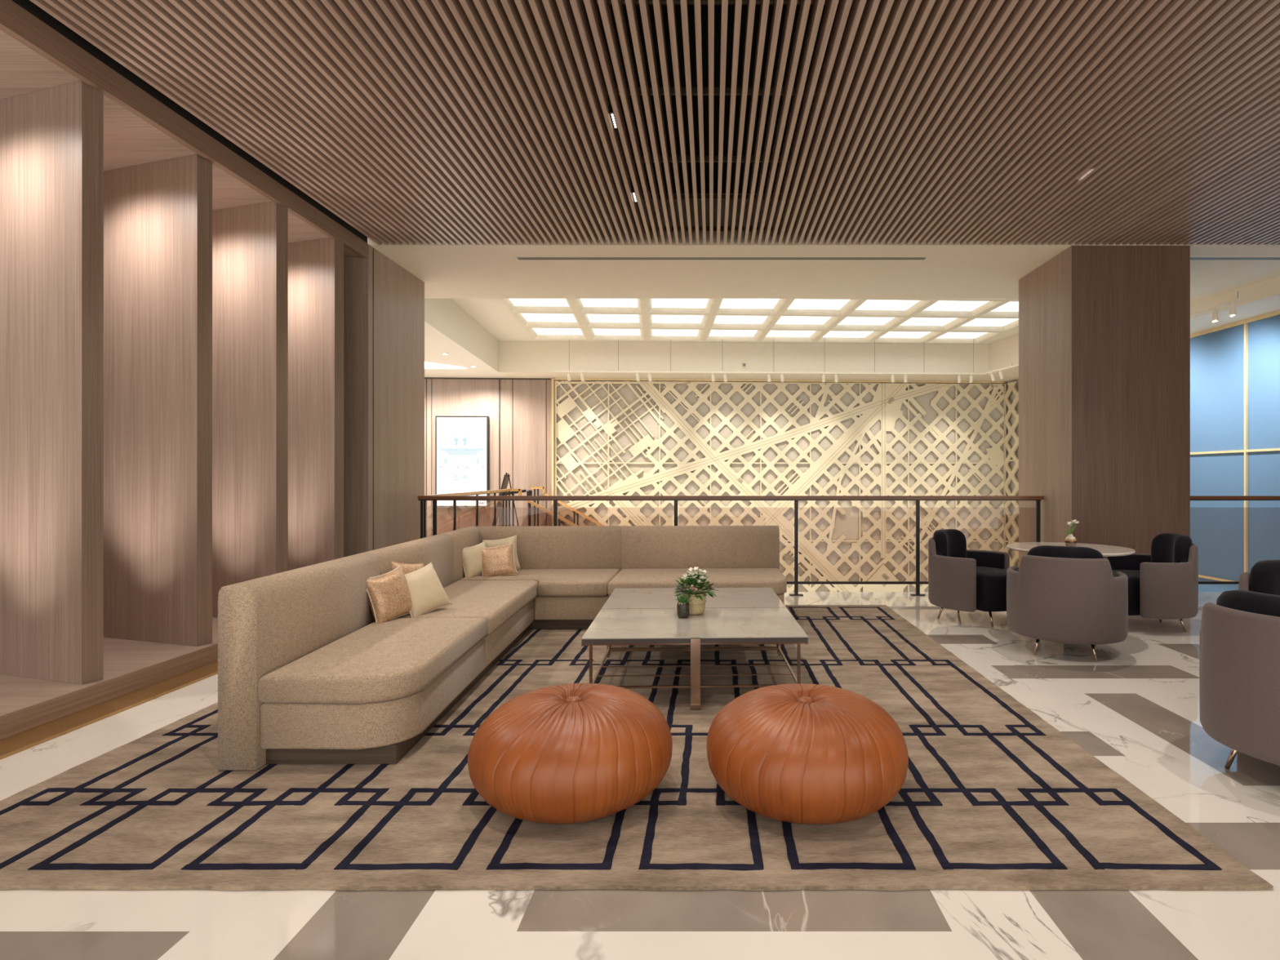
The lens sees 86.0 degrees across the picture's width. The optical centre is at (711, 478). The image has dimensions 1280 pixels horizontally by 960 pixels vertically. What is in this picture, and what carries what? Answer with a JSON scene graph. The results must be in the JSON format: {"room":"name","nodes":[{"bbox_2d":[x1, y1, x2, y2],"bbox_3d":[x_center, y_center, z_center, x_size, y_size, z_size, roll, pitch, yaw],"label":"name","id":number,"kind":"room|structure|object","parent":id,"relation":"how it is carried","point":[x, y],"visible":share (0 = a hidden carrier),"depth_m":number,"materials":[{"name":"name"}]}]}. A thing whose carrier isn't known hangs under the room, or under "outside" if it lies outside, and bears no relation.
{"room":"lobby","nodes":[
{"label":"lobby","id":0,"kind":"room"},
{"bbox_2d":[0,29,359,256],"bbox_3d":[-4.575,-2.290,2.475,2.049,0.060,8.950,0,0,0],"label":"soffit","id":1,"kind":"object","parent":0,"point":[129,140],"visible":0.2,"depth_m":4.53,"materials":[{"name":"brown wood"}]},
{"bbox_2d":[343,244,424,557],"bbox_3d":[-4.598,-0.545,7.640,2.203,3.689,1.360,0,0,0],"label":"wall","id":2,"kind":"structure","parent":0,"point":[384,302],"depth_m":7.22,"materials":[{"name":"brown wood"}]},
{"bbox_2d":[0,617,217,740],"bbox_3d":[-4.547,1.232,2.475,2.106,0.128,8.950,0,0,0],"label":"ledge","id":3,"kind":"object","parent":2,"relation":"attached to","point":[26,704],"depth_m":4.00,"materials":[{"name":"brown wood"}]},
{"bbox_2d":[0,80,103,684],"bbox_3d":[-4.439,-0.546,4.189,1.852,3.426,0.106,0,0,17],"label":"panel","id":4,"kind":"object","parent":3,"relation":"on","point":[51,139],"visible":1,"depth_m":3.95,"materials":[{"name":"brown wood"}]},
{"bbox_2d":[103,153,212,646],"bbox_3d":[-4.449,-0.546,5.069,1.852,3.426,0.106,0,0,17],"label":"panel","id":5,"kind":"object","parent":3,"relation":"on","point":[157,215],"visible":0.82,"depth_m":4.86,"materials":[{"name":"brown wood"}]},
{"bbox_2d":[212,201,288,617],"bbox_3d":[-4.409,-0.546,5.869,1.852,3.426,0.106,0,0,17],"label":"panel","id":6,"kind":"object","parent":3,"relation":"on","point":[250,242],"visible":0.43,"depth_m":5.65,"materials":[{"name":"brown wood"}]},
{"bbox_2d":[288,237,343,570],"bbox_3d":[-4.232,-0.546,6.658,1.502,3.426,0.106,0,0,17],"label":"panel","id":7,"kind":"object","parent":3,"relation":"on","point":[315,267],"visible":0.43,"depth_m":6.46,"materials":[{"name":"brown wood"}]},
{"bbox_2d":[0,660,217,759],"bbox_3d":[-3.392,1.292,2.475,0.203,0.015,8.950,0,0,0],"label":"trim","id":8,"kind":"structure","parent":2,"relation":"attached to","point":[15,744],"depth_m":3.77,"materials":[{"name":"wood"}]},
{"bbox_2d":[0,0,368,258],"bbox_3d":[-3.525,-2.595,2.275,0.050,0.710,9.350,0,0,0],"label":"trim","id":9,"kind":"structure","parent":2,"relation":"attached to","point":[15,21],"depth_m":4.28,"materials":[{"name":"brown wood"}]},
{"bbox_2d":[424,298,507,377],"bbox_3d":[-6.545,-2.499,11.865,5.310,0.638,7.070,0,0,0],"label":"ceiling","id":10,"kind":"structure","parent":0,"point":[449,329],"depth_m":11.86,"materials":[{"name":"white paint"}]},
{"bbox_2d":[0,591,1279,959],"bbox_3d":[0.000,2.900,6.800,18.000,3.200,18.400,0,0,0],"label":"floor","id":11,"kind":"structure","parent":0,"point":[1135,709],"depth_m":2.08,"materials":[{"name":"white stone"}]},
{"bbox_2d":[417,488,509,538],"bbox_3d":[-3.507,0.746,10.105,0.155,1.106,4.912,0,0,-5],"label":"railing","id":12,"kind":"object","parent":11,"relation":"on","point":[423,503],"visible":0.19,"depth_m":9.21,"materials":[{"name":"brown wood"}]},
{"bbox_2d":[0,604,1273,890],"bbox_3d":[-0.535,1.291,4.547,4.618,0.015,4.794,0,0,0],"label":"rug","id":13,"kind":"object","parent":11,"relation":"on","point":[993,795],"visible":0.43,"depth_m":2.58,"materials":[{"name":"carpet"}]},
{"bbox_2d":[217,525,786,769],"bbox_3d":[-0.875,0.875,4.918,3.070,0.816,3.836,0,0,0],"label":"sectional sofa","id":14,"kind":"object","parent":13,"relation":"on","point":[308,673],"visible":0.8,"depth_m":3.69,"materials":[{"name":"beige fabric"}]},
{"bbox_2d":[257,617,487,704],"bbox_3d":[-1.716,0.932,3.646,0.730,0.127,1.282,0,0,0],"label":"seat cushion","id":15,"kind":"object","parent":14,"relation":"on","point":[396,660],"depth_m":3.26,"materials":[{"name":"fabric"}]},
{"bbox_2d":[366,564,412,622],"bbox_3d":[-2.000,0.730,4.240,0.165,0.350,0.361,0,0,22],"label":"pillow","id":16,"kind":"object","parent":14,"relation":"on","point":[389,597],"visible":0.91,"depth_m":4.17,"materials":[{"name":"fabric"}]},
{"bbox_2d":[404,562,452,617],"bbox_3d":[-1.884,0.735,4.450,0.201,0.348,0.345,0,0,18],"label":"pillow","id":17,"kind":"object","parent":14,"relation":"on","point":[428,594],"visible":0.79,"depth_m":4.41,"materials":[{"name":"fabric"}]},
{"bbox_2d":[397,580,537,635],"bbox_3d":[-1.790,0.932,5.077,0.789,0.127,1.545,0,0,0],"label":"seat cushion","id":18,"kind":"object","parent":14,"relation":"on","point":[498,602],"depth_m":4.97,"materials":[{"name":"fabric"}]},
{"bbox_2d":[462,541,486,577],"bbox_3d":[-2.120,0.738,6.130,0.196,0.328,0.302,0,0,20],"label":"pillow","id":19,"kind":"object","parent":14,"relation":"on","point":[472,558],"visible":0.64,"depth_m":6.05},
{"bbox_2d":[481,542,518,576],"bbox_3d":[-1.925,0.745,6.150,0.326,0.321,0.198,0,0,-25],"label":"pillow","id":20,"kind":"object","parent":14,"relation":"on","point":[498,561],"visible":0.94,"depth_m":6.10,"materials":[{"name":"fabric"}]},
{"bbox_2d":[481,534,520,568],"bbox_3d":[-1.985,0.715,6.440,0.365,0.359,0.160,0,0,-7],"label":"pillow","id":21,"kind":"object","parent":14,"relation":"on","point":[495,543],"visible":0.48,"depth_m":6.42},
{"bbox_2d":[459,568,620,596],"bbox_3d":[-1.556,0.932,6.168,1.342,0.127,0.875,0,0,0],"label":"seat cushion","id":22,"kind":"object","parent":14,"relation":"on","point":[549,582],"depth_m":5.85,"materials":[{"name":"fabric"}]},
{"bbox_2d":[607,568,786,595],"bbox_3d":[-0.112,0.932,6.205,1.533,0.127,0.893,0,0,0],"label":"seat cushion","id":23,"kind":"object","parent":14,"relation":"on","point":[623,578],"depth_m":5.94,"materials":[{"name":"fabric"}]},
{"bbox_2d":[467,683,672,824],"bbox_3d":[-0.565,1.084,2.790,0.808,0.397,0.809,0,0,-45],"label":"pouf","id":24,"kind":"object","parent":13,"relation":"on","point":[574,753],"visible":1,"depth_m":2.50,"materials":[{"name":"orange leather"}]},
{"bbox_2d":[581,587,808,709],"bbox_3d":[-0.120,1.086,4.690,1.270,0.393,1.804,0,0,-2],"label":"coffee table","id":25,"kind":"object","parent":13,"relation":"on","point":[646,615],"visible":0.91,"depth_m":4.22,"materials":[{"name":"grey stone"}]},
{"bbox_2d":[675,594,691,617],"bbox_3d":[-0.183,0.816,4.380,0.106,0.146,0.110,0,0,-36],"label":"succulent","id":26,"kind":"object","parent":25,"relation":"on","point":[682,606],"visible":1,"depth_m":4.35,"materials":[{"name":"green plant"}]},
{"bbox_2d":[671,566,719,614],"bbox_3d":[-0.112,0.736,4.496,0.316,0.307,0.287,0,0,7],"label":"potted plant","id":27,"kind":"object","parent":25,"relation":"on","point":[691,584],"visible":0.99,"depth_m":4.45,"materials":[{"name":"green plant"}]},
{"bbox_2d":[706,683,908,824],"bbox_3d":[0.381,1.084,2.786,0.807,0.397,0.808,0,0,9],"label":"pouf","id":28,"kind":"object","parent":13,"relation":"on","point":[796,753],"visible":1,"depth_m":2.49,"materials":[{"name":"orange leather"}]},
{"bbox_2d":[417,495,1043,595],"bbox_3d":[0.224,0.746,7.600,6.968,1.106,0.060,0,0,0],"label":"railing","id":29,"kind":"object","parent":11,"relation":"on","point":[434,498],"visible":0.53,"depth_m":7.59,"materials":[{"name":"black metal"}]},
{"bbox_2d":[928,528,1009,626],"bbox_3d":[2.419,0.894,6.306,0.814,0.817,0.798,0,0,-44],"label":"tub chair","id":30,"kind":"object","parent":11,"relation":"on","point":[960,578],"visible":0.89,"depth_m":6.07,"materials":[{"name":"black fabric"}]},
{"bbox_2d":[933,528,966,558],"bbox_3d":[2.238,0.657,6.494,0.514,0.345,0.195,0,0,-44],"label":"cushion","id":31,"kind":"object","parent":30,"relation":"on","point":[946,542],"depth_m":6.47,"materials":[{"name":"black fabric"}]},
{"bbox_2d":[1006,545,1128,662],"bbox_3d":[2.666,0.894,5.153,0.814,0.817,0.798,0,0,28],"label":"tub chair","id":32,"kind":"object","parent":11,"relation":"on","point":[1064,594],"visible":1,"depth_m":4.82,"materials":[{"name":"fabric"}]},
{"bbox_2d":[1026,545,1103,558],"bbox_3d":[2.543,0.657,4.922,0.514,0.345,0.195,0,0,28],"label":"cushion","id":33,"kind":"object","parent":32,"relation":"on","point":[1042,551],"depth_m":4.85,"materials":[{"name":"black fabric"}]},
{"bbox_2d":[1006,542,1135,556],"bbox_3d":[2.907,0.929,5.560,0.926,0.739,0.926,0,0,0],"label":"round table","id":34,"kind":"object","parent":11,"relation":"on","point":[1106,550],"visible":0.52,"depth_m":5.56,"materials":[{"name":"stone"}]},
{"bbox_2d":[1103,533,1198,631],"bbox_3d":[3.798,0.894,6.019,0.798,0.817,0.814,0,0,7],"label":"tub chair","id":35,"kind":"object","parent":11,"relation":"on","point":[1163,583],"visible":0.81,"depth_m":5.67,"materials":[{"name":"black fabric"}]},
{"bbox_2d":[1151,533,1192,562],"bbox_3d":[4.057,0.657,5.987,0.195,0.345,0.514,0,0,7],"label":"cushion","id":36,"kind":"object","parent":35,"relation":"on","point":[1165,547],"depth_m":5.98,"materials":[{"name":"black fabric"}]},
{"bbox_2d":[1190,495,1279,584],"bbox_3d":[6.170,0.746,7.600,2.510,1.106,0.060,0,0,0],"label":"railing","id":37,"kind":"object","parent":11,"relation":"on","point":[1192,497],"visible":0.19,"depth_m":7.57,"materials":[{"name":"black metal"}]},
{"bbox_2d":[1199,589,1279,769],"bbox_3d":[2.613,0.894,2.967,0.798,0.817,0.814,0,0,-22],"label":"tub chair","id":38,"kind":"object","parent":11,"relation":"on","point":[1239,639],"visible":1,"depth_m":2.88,"materials":[{"name":"black fabric"}]},
{"bbox_2d":[1216,589,1279,617],"bbox_3d":[2.370,0.657,2.869,0.195,0.345,0.514,0,0,-22],"label":"cushion","id":39,"kind":"object","parent":38,"relation":"on","point":[1239,601],"depth_m":2.89,"materials":[{"name":"black fabric"}]},
{"bbox_2d":[1238,560,1279,595],"bbox_3d":[3.421,0.894,3.788,0.814,0.817,0.798,0,0,5],"label":"tub chair","id":40,"kind":"object","parent":11,"relation":"on","point":[1264,577],"visible":0.3,"depth_m":4.00,"materials":[{"name":"black fabric"}]},
{"bbox_3d":[-1.124,2.890,13.600,4.948,2.840,1.900,0,0,0],"label":"staircase","id":41,"kind":"structure","parent":11,"relation":"on","visible":0},
{"bbox_2d":[508,488,577,526],"bbox_3d":[-1.276,1.867,12.550,5.049,3.358,0.050,0,0,0],"label":"stair handrail","id":42,"kind":"object","parent":41,"relation":"attached to","point":[513,491],"visible":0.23,"depth_m":12.53,"materials":[{"name":"brown wood"}]},
{"bbox_2d":[530,486,604,525],"bbox_3d":[-1.343,1.901,14.620,5.054,3.448,0.050,0,0,0],"label":"stair handrail","id":43,"kind":"object","parent":41,"relation":"attached to","point":[531,487],"visible":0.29,"depth_m":14.59,"materials":[{"name":"brown wood"}]},
{"bbox_2d":[11,0,1279,298],"bbox_3d":[1.625,-2.695,3.335,14.750,0.610,11.470,0,0,0],"label":"ceiling","id":44,"kind":"structure","parent":0,"point":[458,140],"depth_m":4.75,"materials":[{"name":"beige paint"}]},
{"bbox_2d":[514,257,928,259],"bbox_3d":[0.106,-2.386,7.400,4.476,0.006,0.090,0,0,0],"label":"ceiling vent","id":45,"kind":"object","parent":44,"relation":"in","point":[516,258],"visible":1,"depth_m":7.39,"materials":[{"name":"metal"}]},
{"bbox_2d":[424,377,1007,591],"bbox_3d":[-1.224,1.060,15.035,15.978,6.480,0.140,0,0,-3],"label":"wall","id":46,"kind":"structure","parent":0,"point":[846,524],"depth_m":15.02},
{"bbox_2d":[435,415,488,507],"bbox_3d":[-5.376,-0.363,14.715,1.114,1.963,0.089,0,0,-3],"label":"display","id":47,"kind":"object","parent":46,"relation":"attached to","point":[461,442],"visible":1,"depth_m":14.68,"materials":[{"name":"white paper"}]},
{"bbox_2d":[438,448,484,464],"bbox_3d":[-5.373,-0.482,14.675,0.990,0.352,0.004,0,0,-3],"label":"picture","id":48,"kind":"object","parent":47,"relation":"attached to","point":[450,451],"depth_m":14.67},
{"bbox_2d":[448,454,475,463],"bbox_3d":[-5.373,-0.472,14.674,0.632,0.306,0.004,0,0,-3],"label":"picture","id":49,"kind":"object","parent":47,"relation":"attached to","point":[453,459],"depth_m":14.68},
{"bbox_2d":[498,341,988,381],"bbox_3d":[0.778,-2.499,14.800,10.372,0.638,1.401,0,0,-1],"label":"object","id":50,"kind":"structure","parent":46,"relation":"attached to","point":[517,359],"depth_m":14.17,"materials":[{"name":"beige paint"}]},
{"bbox_2d":[551,377,1004,591],"bbox_3d":[1.548,1.012,15.059,10.026,6.377,0.140,0,0,-3],"label":"lattice screen","id":51,"kind":"object","parent":46,"relation":"attached to","point":[888,398],"visible":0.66,"depth_m":15.07,"materials":[{"name":"beige metal"}]},
{"bbox_2d":[451,298,1018,344],"bbox_3d":[0.150,-2.860,12.625,18.700,0.080,7.150,0,0,0],"label":"ceiling","id":52,"kind":"structure","parent":0,"point":[491,314],"depth_m":12.70,"materials":[{"name":"white paint"}]},
{"bbox_2d":[497,298,577,313],"bbox_3d":[-2.729,-2.774,10.695,1.156,0.088,1.102,0,0,-3],"label":"light","id":53,"kind":"object","parent":52,"relation":"attached to","point":[512,305],"visible":0.55,"depth_m":11.04,"materials":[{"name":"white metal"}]},
{"bbox_2d":[509,298,568,306],"bbox_3d":[-2.729,-2.813,10.695,0.953,0.010,0.908,0,0,0],"label":"diffuser","id":54,"kind":"object","parent":53,"relation":"attached to","point":[513,302],"depth_m":10.89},
{"bbox_2d":[509,312,583,328],"bbox_3d":[-2.823,-2.774,11.795,1.156,0.088,1.102,0,0,-3],"label":"light","id":55,"kind":"object","parent":52,"relation":"attached to","point":[524,319],"visible":0.73,"depth_m":12.04,"materials":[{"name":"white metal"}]},
{"bbox_2d":[520,313,576,321],"bbox_3d":[-2.823,-2.813,11.795,0.953,0.010,0.908,0,0,0],"label":"diffuser","id":56,"kind":"object","parent":55,"relation":"attached to","point":[524,317],"depth_m":11.88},
{"bbox_2d":[522,327,589,340],"bbox_3d":[-2.917,-2.774,12.895,1.156,0.088,1.102,0,0,-3],"label":"light","id":57,"kind":"object","parent":52,"relation":"attached to","point":[535,333],"visible":0.73,"depth_m":13.14,"materials":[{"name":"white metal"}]},
{"bbox_2d":[533,328,582,334],"bbox_3d":[-2.917,-2.813,12.895,0.953,0.010,0.908,0,0,0],"label":"diffuser","id":58,"kind":"object","parent":57,"relation":"attached to","point":[535,331],"depth_m":13.00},
{"bbox_2d":[570,298,644,313],"bbox_3d":[-1.617,-2.774,10.745,1.156,0.088,1.102,0,0,-3],"label":"light","id":59,"kind":"object","parent":52,"relation":"attached to","point":[581,305],"visible":0.61,"depth_m":11.04,"materials":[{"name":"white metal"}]},
{"bbox_2d":[580,298,637,306],"bbox_3d":[-1.617,-2.813,10.745,0.953,0.010,0.908,0,0,0],"label":"diffuser","id":60,"kind":"object","parent":59,"relation":"attached to","point":[584,302],"depth_m":10.89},
{"bbox_2d":[577,313,645,328],"bbox_3d":[-1.711,-2.774,11.845,1.156,0.088,1.102,0,0,-3],"label":"light","id":61,"kind":"object","parent":52,"relation":"attached to","point":[588,320],"visible":0.76,"depth_m":12.06,"materials":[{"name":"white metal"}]},
{"bbox_2d":[586,314,639,322],"bbox_3d":[-1.711,-2.813,11.845,0.953,0.010,0.908,0,0,0],"label":"diffuser","id":62,"kind":"object","parent":61,"relation":"attached to","point":[590,317],"depth_m":11.94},
{"bbox_2d":[584,328,646,340],"bbox_3d":[-1.805,-2.774,12.945,1.156,0.088,1.102,0,0,-3],"label":"light","id":63,"kind":"object","parent":52,"relation":"attached to","point":[593,334],"visible":0.74,"depth_m":13.22,"materials":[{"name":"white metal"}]},
{"bbox_2d":[592,328,639,335],"bbox_3d":[-1.805,-2.813,12.945,0.953,0.010,0.908,0,0,0],"label":"diffuser","id":64,"kind":"object","parent":63,"relation":"attached to","point":[595,331],"depth_m":13.07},
{"bbox_2d":[645,328,706,341],"bbox_3d":[-0.693,-2.774,12.995,1.156,0.088,1.102,0,0,-3],"label":"light","id":65,"kind":"object","parent":52,"relation":"attached to","point":[651,334],"visible":0.77,"depth_m":13.29,"materials":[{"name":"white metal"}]},
{"bbox_2d":[652,328,698,336],"bbox_3d":[-0.693,-2.813,12.995,0.953,0.010,0.908,0,0,0],"label":"diffuser","id":66,"kind":"object","parent":65,"relation":"attached to","point":[655,332],"depth_m":13.14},
{"bbox_2d":[644,313,711,328],"bbox_3d":[-0.599,-2.774,11.895,1.156,0.088,1.102,0,0,-3],"label":"light","id":67,"kind":"object","parent":52,"relation":"attached to","point":[652,321],"visible":0.76,"depth_m":12.12,"materials":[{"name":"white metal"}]},
{"bbox_2d":[652,315,702,323],"bbox_3d":[-0.599,-2.813,11.895,0.953,0.010,0.908,0,0,0],"label":"diffuser","id":68,"kind":"object","parent":67,"relation":"attached to","point":[655,318],"depth_m":12.01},
{"bbox_2d":[644,298,717,314],"bbox_3d":[-0.505,-2.774,10.795,1.156,0.088,1.102,0,0,-3],"label":"light","id":69,"kind":"object","parent":52,"relation":"attached to","point":[652,306],"visible":0.62,"depth_m":11.10,"materials":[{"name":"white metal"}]},
{"bbox_2d":[652,298,708,307],"bbox_3d":[-0.505,-2.813,10.795,0.953,0.010,0.908,0,0,0],"label":"diffuser","id":70,"kind":"object","parent":69,"relation":"attached to","point":[656,303],"depth_m":10.94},
{"bbox_2d":[702,328,767,342],"bbox_3d":[0.419,-2.774,13.045,1.156,0.088,1.102,0,0,-3],"label":"light","id":71,"kind":"object","parent":52,"relation":"attached to","point":[711,335],"visible":0.73,"depth_m":13.29,"materials":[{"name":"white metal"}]},
{"bbox_2d":[708,329,757,336],"bbox_3d":[0.419,-2.813,13.045,0.953,0.010,0.908,0,0,0],"label":"diffuser","id":72,"kind":"object","parent":71,"relation":"attached to","point":[713,332],"depth_m":13.15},
{"bbox_2d":[706,314,777,329],"bbox_3d":[0.513,-2.774,11.945,1.156,0.088,1.102,0,0,-3],"label":"light","id":73,"kind":"object","parent":52,"relation":"attached to","point":[717,321],"visible":0.74,"depth_m":12.19,"materials":[{"name":"white metal"}]},
{"bbox_2d":[714,315,767,324],"bbox_3d":[0.513,-2.813,11.945,0.953,0.010,0.908,0,0,0],"label":"diffuser","id":74,"kind":"object","parent":73,"relation":"attached to","point":[719,319],"depth_m":12.06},
{"bbox_2d":[711,298,791,315],"bbox_3d":[0.607,-2.774,10.845,1.156,0.088,1.102,0,0,-3],"label":"light","id":75,"kind":"object","parent":52,"relation":"attached to","point":[722,306],"visible":0.61,"depth_m":11.10,"materials":[{"name":"white metal"}]},
{"bbox_2d":[720,298,779,308],"bbox_3d":[0.607,-2.813,10.845,0.953,0.010,0.908,0,0,0],"label":"diffuser","id":76,"kind":"object","parent":75,"relation":"attached to","point":[726,303],"depth_m":10.94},
{"bbox_2d":[552,338,1018,382],"bbox_3d":[2.346,-2.368,13.046,10.341,0.901,3.622,0,0,23],"label":"track light","id":77,"kind":"object","parent":52,"relation":"hanging from","point":[992,375],"visible":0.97,"depth_m":13.52,"materials":[{"name":"white metal"}]},
{"bbox_2d":[758,329,826,342],"bbox_3d":[1.531,-2.774,13.095,1.156,0.088,1.102,0,0,-3],"label":"light","id":78,"kind":"object","parent":52,"relation":"attached to","point":[779,335],"visible":0.73,"depth_m":13.37,"materials":[{"name":"white metal"}]},
{"bbox_2d":[765,330,815,337],"bbox_3d":[1.531,-2.813,13.095,0.953,0.010,0.908,0,0,0],"label":"diffuser","id":79,"kind":"object","parent":78,"relation":"attached to","point":[771,333],"depth_m":13.22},
{"bbox_2d":[767,315,844,330],"bbox_3d":[1.625,-2.774,11.995,1.156,0.088,1.102,0,0,-3],"label":"light","id":80,"kind":"object","parent":52,"relation":"attached to","point":[781,322],"visible":0.74,"depth_m":12.25,"materials":[{"name":"white metal"}]},
{"bbox_2d":[775,315,831,324],"bbox_3d":[1.625,-2.813,11.995,0.953,0.010,0.908,0,0,0],"label":"diffuser","id":81,"kind":"object","parent":80,"relation":"attached to","point":[784,320],"depth_m":12.12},
{"bbox_2d":[778,298,864,315],"bbox_3d":[1.719,-2.774,10.895,1.156,0.088,1.102,0,0,-3],"label":"light","id":82,"kind":"object","parent":52,"relation":"attached to","point":[798,307],"visible":0.68,"depth_m":11.15,"materials":[{"name":"white metal"}]},
{"bbox_2d":[786,298,849,309],"bbox_3d":[1.719,-2.813,10.895,0.953,0.010,0.908,0,0,0],"label":"diffuser","id":83,"kind":"object","parent":82,"relation":"attached to","point":[797,304],"depth_m":10.99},
{"bbox_2d":[813,330,887,342],"bbox_3d":[2.643,-2.774,13.145,1.156,0.088,1.102,0,0,-3],"label":"light","id":84,"kind":"object","parent":52,"relation":"attached to","point":[845,336],"visible":0.74,"depth_m":13.44,"materials":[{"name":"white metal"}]},
{"bbox_2d":[822,330,873,337],"bbox_3d":[2.643,-2.813,13.145,0.953,0.010,0.908,0,0,0],"label":"diffuser","id":85,"kind":"object","parent":84,"relation":"attached to","point":[831,334],"depth_m":13.29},
{"bbox_2d":[827,315,909,330],"bbox_3d":[2.737,-2.774,12.045,1.156,0.088,1.102,0,0,-3],"label":"light","id":86,"kind":"object","parent":52,"relation":"attached to","point":[846,322],"visible":0.74,"depth_m":12.30,"materials":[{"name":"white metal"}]},
{"bbox_2d":[837,316,893,324],"bbox_3d":[2.737,-2.813,12.045,0.953,0.010,0.908,0,0,0],"label":"diffuser","id":87,"kind":"object","parent":86,"relation":"attached to","point":[848,320],"depth_m":12.19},
{"bbox_2d":[844,298,936,316],"bbox_3d":[2.831,-2.774,10.945,1.156,0.088,1.102,0,0,-3],"label":"light","id":88,"kind":"object","parent":52,"relation":"attached to","point":[867,307],"visible":0.73,"depth_m":11.15,"materials":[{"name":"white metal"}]},
{"bbox_2d":[855,299,919,310],"bbox_3d":[2.831,-2.813,10.945,0.953,0.010,0.908,0,0,0],"label":"diffuser","id":89,"kind":"object","parent":88,"relation":"attached to","point":[869,304],"depth_m":11.04,"materials":[{"name":"plastic"}]},
{"bbox_2d":[868,330,946,342],"bbox_3d":[3.755,-2.774,13.195,1.156,0.088,1.102,0,0,-3],"label":"light","id":90,"kind":"object","parent":52,"relation":"attached to","point":[889,336],"visible":0.65,"depth_m":13.44,"materials":[{"name":"white metal"}]},
{"bbox_2d":[880,331,929,337],"bbox_3d":[3.755,-2.813,13.195,0.953,0.010,0.908,0,0,0],"label":"diffuser","id":91,"kind":"object","parent":90,"relation":"attached to","point":[891,334],"depth_m":13.37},
{"bbox_2d":[888,316,973,331],"bbox_3d":[3.849,-2.774,12.095,1.156,0.088,1.102,0,0,-3],"label":"light","id":92,"kind":"object","parent":52,"relation":"attached to","point":[911,323],"visible":0.64,"depth_m":12.31,"materials":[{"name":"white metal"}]},
{"bbox_2d":[899,317,955,325],"bbox_3d":[3.849,-2.813,12.095,0.953,0.010,0.908,0,0,0],"label":"diffuser","id":93,"kind":"object","parent":92,"relation":"attached to","point":[913,321],"depth_m":12.24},
{"bbox_2d":[910,299,1007,317],"bbox_3d":[3.943,-2.774,10.995,1.156,0.088,1.102,0,0,-3],"label":"light","id":94,"kind":"object","parent":52,"relation":"attached to","point":[939,308],"visible":0.67,"depth_m":11.20,"materials":[{"name":"white metal"}]},
{"bbox_2d":[924,300,988,311],"bbox_3d":[3.943,-2.813,10.995,0.953,0.010,0.908,0,0,0],"label":"diffuser","id":95,"kind":"object","parent":94,"relation":"attached to","point":[940,305],"depth_m":11.09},
{"bbox_2d":[924,331,1004,343],"bbox_3d":[4.867,-2.774,13.245,1.156,0.088,1.102,0,0,-3],"label":"light","id":96,"kind":"object","parent":52,"relation":"attached to","point":[948,337],"visible":0.61,"depth_m":13.52,"materials":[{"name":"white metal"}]},
{"bbox_2d":[937,332,987,338],"bbox_3d":[4.867,-2.813,13.245,0.953,0.010,0.908,0,0,0],"label":"diffuser","id":97,"kind":"object","parent":96,"relation":"attached to","point":[948,335],"depth_m":13.37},
{"bbox_2d":[947,317,1018,332],"bbox_3d":[4.961,-2.774,12.145,1.156,0.088,1.102,0,0,-3],"label":"light","id":98,"kind":"object","parent":52,"relation":"attached to","point":[975,324],"visible":0.55,"depth_m":12.45,"materials":[{"name":"white metal"}]},
{"bbox_2d":[961,318,1018,326],"bbox_3d":[4.961,-2.813,12.145,0.953,0.010,0.908,0,0,0],"label":"diffuser","id":99,"kind":"object","parent":98,"relation":"attached to","point":[976,322],"depth_m":12.25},
{"bbox_2d":[974,300,1018,317],"bbox_3d":[5.055,-2.774,11.045,1.156,0.088,1.102,0,0,-3],"label":"light","id":100,"kind":"object","parent":52,"relation":"attached to","point":[1009,308],"visible":0.26,"depth_m":11.42,"materials":[{"name":"white metal"}]},
{"bbox_2d":[991,301,1018,311],"bbox_3d":[5.055,-2.813,11.045,0.953,0.010,0.908,0,0,0],"label":"diffuser","id":101,"kind":"object","parent":100,"relation":"attached to","point":[1011,306],"depth_m":11.25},
{"bbox_2d":[1007,378,1018,567],"bbox_3d":[6.969,1.060,13.873,0.163,6.480,3.206,0,0,-9],"label":"wall","id":102,"kind":"structure","parent":0,"point":[1011,486],"depth_m":15.18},
{"bbox_2d":[1003,381,1018,567],"bbox_3d":[6.814,0.690,13.822,0.054,5.620,3.107,0,0,-9],"label":"relief panel","id":103,"kind":"object","parent":102,"relation":"attached to","point":[1011,473],"visible":0.12,"depth_m":15.09,"materials":[{"name":"wood"}]},
{"bbox_2d":[1018,245,1190,567],"bbox_3d":[4.298,-0.545,7.605,1.216,3.688,1.210,0,0,0],"label":"pillar","id":104,"kind":"structure","parent":0,"point":[1104,331],"depth_m":7.00,"materials":[{"name":"brown wood"}]},
{"bbox_2d":[976,275,1279,382],"bbox_3d":[7.600,-2.499,12.050,3.600,0.638,8.100,0,0,0],"label":"ceiling","id":105,"kind":"structure","parent":0,"point":[1261,298],"depth_m":9.18,"materials":[{"name":"beige paint"}]},
{"bbox_2d":[1190,291,1244,322],"bbox_3d":[6.319,-2.116,8.553,0.088,0.307,0.720,0,0,-13],"label":"track light","id":106,"kind":"object","parent":105,"relation":"hanging from","point":[1232,308],"visible":0.98,"depth_m":8.48,"materials":[{"name":"white metal"}]},
{"bbox_2d":[1190,310,1279,591],"bbox_3d":[7.407,1.060,9.450,0.230,6.480,5.735,0,0,-4],"label":"wall","id":107,"kind":"structure","parent":0,"point":[1235,366],"depth_m":9.55,"materials":[{"name":"blue glass"}]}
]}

